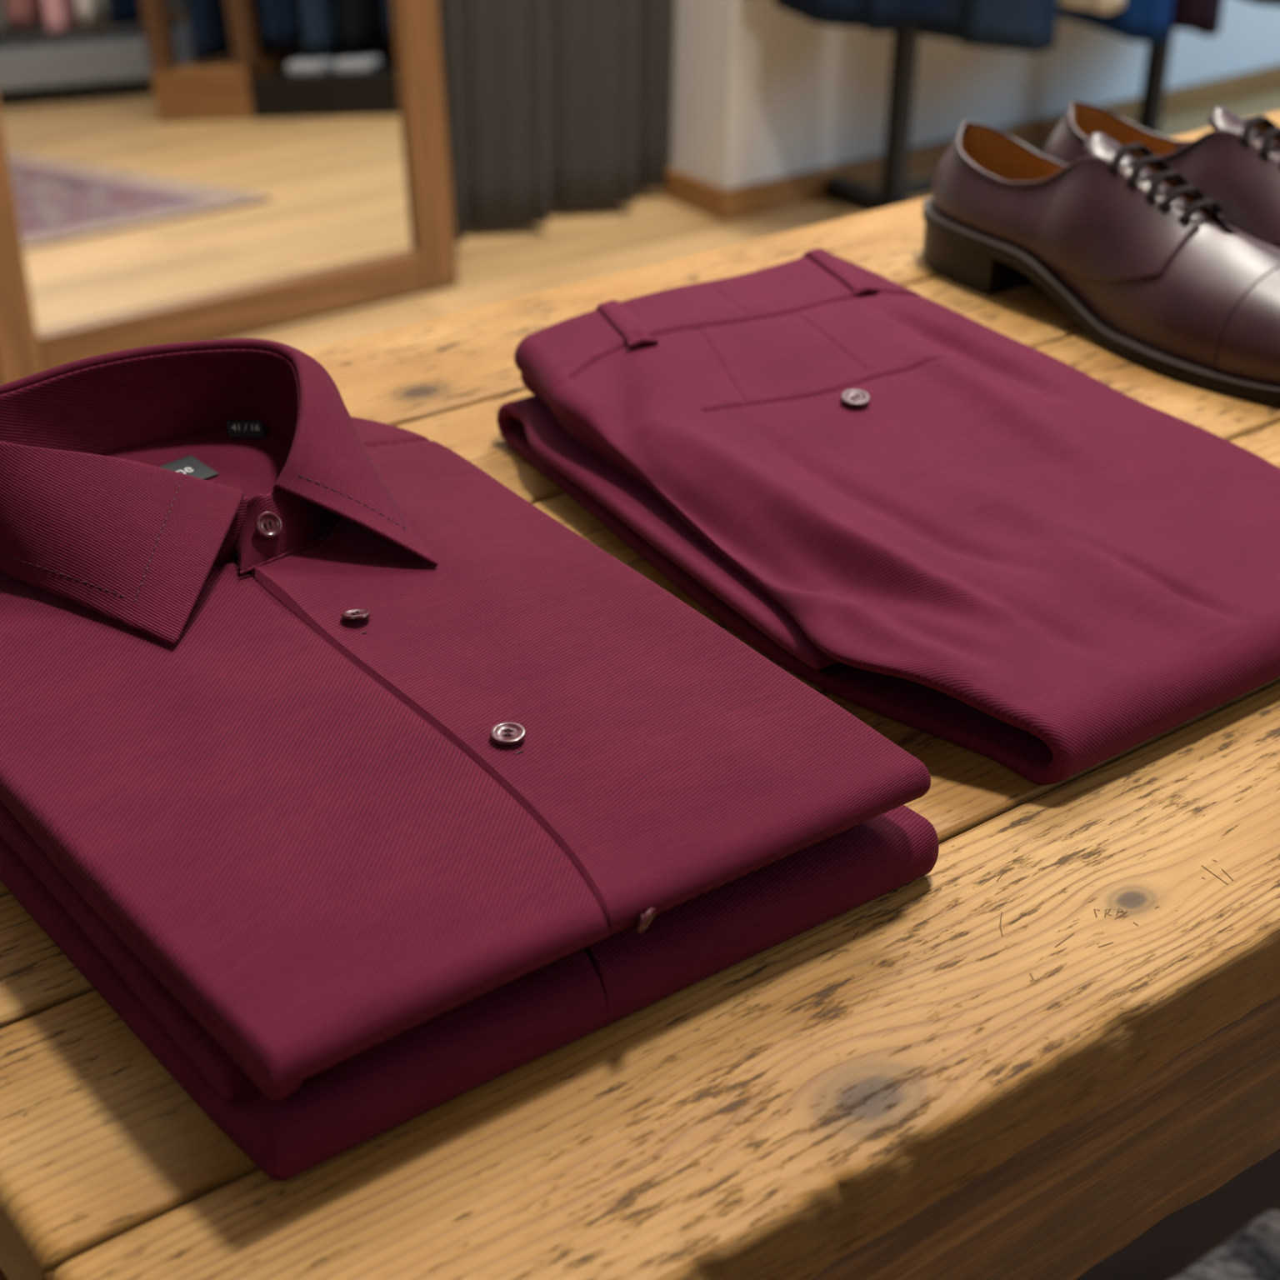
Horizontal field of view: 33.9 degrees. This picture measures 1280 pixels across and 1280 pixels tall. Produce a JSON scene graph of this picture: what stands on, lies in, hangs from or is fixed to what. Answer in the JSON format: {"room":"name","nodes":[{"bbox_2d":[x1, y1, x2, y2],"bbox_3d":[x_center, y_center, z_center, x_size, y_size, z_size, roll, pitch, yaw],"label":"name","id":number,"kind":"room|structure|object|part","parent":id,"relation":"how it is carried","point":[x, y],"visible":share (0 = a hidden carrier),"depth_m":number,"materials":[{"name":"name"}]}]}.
{"room":"clothing store","nodes":[
{"label":"clothing store","id":0,"kind":"room"},
{"bbox_2d":[222,0,1279,350],"bbox_3d":[0.738,0.580,1.365,7.700,0.060,7.900,-20,36,-33],"label":"floor","id":1,"kind":"structure","parent":0,"point":[496,263],"depth_m":3.43,"materials":[{"name":"brown wood"}]},
{"bbox_2d":[0,0,458,384],"bbox_3d":[-0.618,-1.261,2.678,0.742,1.794,0.196,-20,36,-33],"label":"leaning mirror","id":2,"kind":"object","parent":1,"relation":"on","point":[172,171],"visible":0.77,"depth_m":2.95,"materials":[{"name":"brown wood"}]},
{"bbox_3d":[-0.886,-1.163,2.495,0.064,1.798,0.040,-20,31,-33],"label":"frame","id":3,"kind":"part","parent":2,"relation":"part of","materials":[{"name":"wood"}]},
{"bbox_3d":[-0.586,-0.480,3.053,0.614,0.064,0.040,-20,31,-33],"label":"frame rail","id":4,"kind":"part","parent":2,"relation":"part of","materials":[{"name":"wood"}]},
{"bbox_3d":[-0.349,-1.359,2.860,0.064,1.798,0.040,-20,31,-33],"label":"frame","id":5,"kind":"part","parent":2,"relation":"part of","materials":[{"name":"wood"}]},
{"bbox_2d":[0,110,1279,1279],"bbox_3d":[0.204,0.232,1.128,1.178,0.760,0.564,-20,36,-33],"label":"display table","id":6,"kind":"object","parent":1,"relation":"on","point":[1051,1051],"visible":0.26,"depth_m":0.58,"materials":[{"name":"brown wood"}]},
{"bbox_3d":[-0.327,0.304,1.012,0.070,0.730,0.070,-20,36,-33],"label":"leg","id":7,"kind":"part","parent":6,"relation":"part of","materials":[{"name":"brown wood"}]},
{"bbox_2d":[0,800,939,1181],"bbox_3d":[-0.092,0.036,0.673,0.230,0.020,0.307,-20,36,-33],"label":"shirt","id":8,"kind":"object","parent":6,"relation":"on","point":[337,1108],"visible":0.2,"depth_m":0.56,"materials":[{"name":"red fabric"}]},
{"bbox_2d":[0,338,930,1100],"bbox_3d":[-0.102,-0.012,0.658,0.233,0.076,0.346,-20,36,-33],"label":"shirt","id":9,"kind":"object","parent":8,"relation":"on","point":[347,738],"visible":1,"depth_m":0.62,"materials":[{"name":"red fabric"}]},
{"bbox_2d":[496,248,1279,784],"bbox_3d":[0.103,-0.067,0.829,0.243,0.051,0.347,-20,36,-33],"label":"trousers","id":10,"kind":"object","parent":6,"relation":"on","point":[943,525],"visible":1,"depth_m":0.79,"materials":[{"name":"red fabric"}]},
{"bbox_2d":[922,120,1279,405],"bbox_3d":[0.259,-0.192,1.020,0.099,0.085,0.302,-20,36,-33],"label":"shoe","id":11,"kind":"object","parent":6,"relation":"on","point":[1136,253],"visible":1,"depth_m":1.01,"materials":[{"name":"leather"}]},
{"bbox_2d":[1042,100,1279,249],"bbox_3d":[0.336,-0.219,1.069,0.302,0.085,0.099,27,38,37],"label":"shoe","id":12,"kind":"object","parent":6,"relation":"on","point":[1236,164],"visible":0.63,"depth_m":1.06,"materials":[{"name":"leather"}]},
{"bbox_2d":[1075,1148,1279,1279],"bbox_3d":[0.201,0.377,1.211,1.058,0.025,0.423,-20,36,-33],"label":"shelf","id":13,"kind":"object","parent":6,"relation":"attached to","point":[1188,1234],"depth_m":1.24,"materials":[{"name":"brown wood"}]},
{"bbox_2d":[823,24,1174,212],"bbox_3d":[0.728,-1.497,3.316,1.330,1.623,0.425,-20,36,-33],"label":"rack","id":14,"kind":"object","parent":1,"relation":"on","point":[895,187],"visible":0.36,"depth_m":3.54,"materials":[{"name":"black metal"}]},
{"bbox_2d":[774,0,945,32],"bbox_3d":[0.337,-1.538,2.992,0.233,1.249,0.489,-20,36,-33],"label":"jacket","id":15,"kind":"object","parent":14,"relation":"hanging from","point":[876,16],"visible":1,"depth_m":3.17,"materials":[{"name":"blue fabric"}]},
{"bbox_3d":[0.442,-1.434,3.167,0.032,1.590,0.032,-20,36,-33],"label":"post","id":16,"kind":"part","parent":14,"relation":"part of","materials":[{"name":"black metal"}]},
{"bbox_2d":[919,0,1059,54],"bbox_3d":[0.547,-1.585,3.153,0.194,1.319,0.488,-20,36,-33],"label":"jacket","id":17,"kind":"object","parent":14,"relation":"hanging from","point":[1027,26],"visible":0.77,"depth_m":3.33,"materials":[{"name":"blue fabric"}]},
{"bbox_2d":[1059,0,1124,13],"bbox_3d":[0.713,-1.658,3.258,0.087,1.289,0.358,-20,36,-33],"label":"shirt","id":18,"kind":"object","parent":14,"relation":"hanging from","point":[1098,6],"visible":0.97,"depth_m":3.47,"materials":[{"name":"white fabric"}]},
{"bbox_2d":[1057,0,1173,44],"bbox_3d":[0.791,-1.661,3.326,0.097,1.349,0.405,-20,36,-33],"label":"jacket","id":19,"kind":"object","parent":14,"relation":"hanging from","point":[1148,22],"visible":0.76,"depth_m":3.54,"materials":[{"name":"blue fabric"}]},
{"bbox_3d":[0.957,-1.622,3.516,0.032,1.590,0.032,-20,36,-33],"label":"post","id":20,"kind":"part","parent":14,"relation":"part of","materials":[{"name":"black metal"}]},
{"bbox_2d":[1170,0,1223,36],"bbox_3d":[0.898,-1.698,3.400,0.135,1.354,0.431,-20,36,-33],"label":"jacket","id":21,"kind":"object","parent":14,"relation":"hanging from","point":[1201,17],"visible":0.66,"depth_m":3.60,"materials":[{"name":"fabric"}]},
{"bbox_2d":[1245,0,1279,5],"bbox_3d":[1.113,-1.783,3.542,0.162,1.339,0.445,-20,36,-33],"label":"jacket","id":22,"kind":"object","parent":14,"relation":"hanging from","point":[1273,2],"visible":1,"depth_m":3.76,"materials":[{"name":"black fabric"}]},
{"bbox_2d":[1169,1210,1279,1279],"bbox_3d":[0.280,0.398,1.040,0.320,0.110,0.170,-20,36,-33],"label":"rug","id":23,"kind":"object","parent":1,"relation":"on","point":[1253,1252],"visible":1,"depth_m":1.13,"materials":[{"name":"grey carpet"}]},
{"bbox_2d":[670,0,1279,189],"bbox_3d":[1.217,-2.362,3.664,2.764,2.800,0.150,-20,36,-33],"label":"wall","id":24,"kind":"structure","parent":0,"point":[762,91],"depth_m":3.63,"materials":[{"name":"white paint"}]},
{"bbox_2d":[437,0,672,243],"bbox_3d":[-0.140,-1.689,2.949,0.528,2.248,0.098,-20,36,-33],"label":"curtain","id":25,"kind":"object","parent":24,"relation":"hanging from","point":[548,102],"visible":0.88,"depth_m":3.41,"materials":[{"name":"fabric"}]},
{"bbox_2d":[663,167,725,219],"bbox_3d":[0.093,-0.765,3.596,0.014,0.050,0.150,-20,36,-33],"label":"baseboard","id":26,"kind":"structure","parent":24,"relation":"attached to","point":[697,194],"depth_m":3.59,"materials":[{"name":"brown wood"}]},
{"bbox_2d":[718,64,1279,221],"bbox_3d":[1.198,-1.118,4.257,2.678,0.050,0.014,-20,36,-33],"label":"baseboard","id":27,"kind":"structure","parent":24,"relation":"attached to","point":[744,201],"depth_m":3.79,"materials":[{"name":"brown wood"}]}
]}

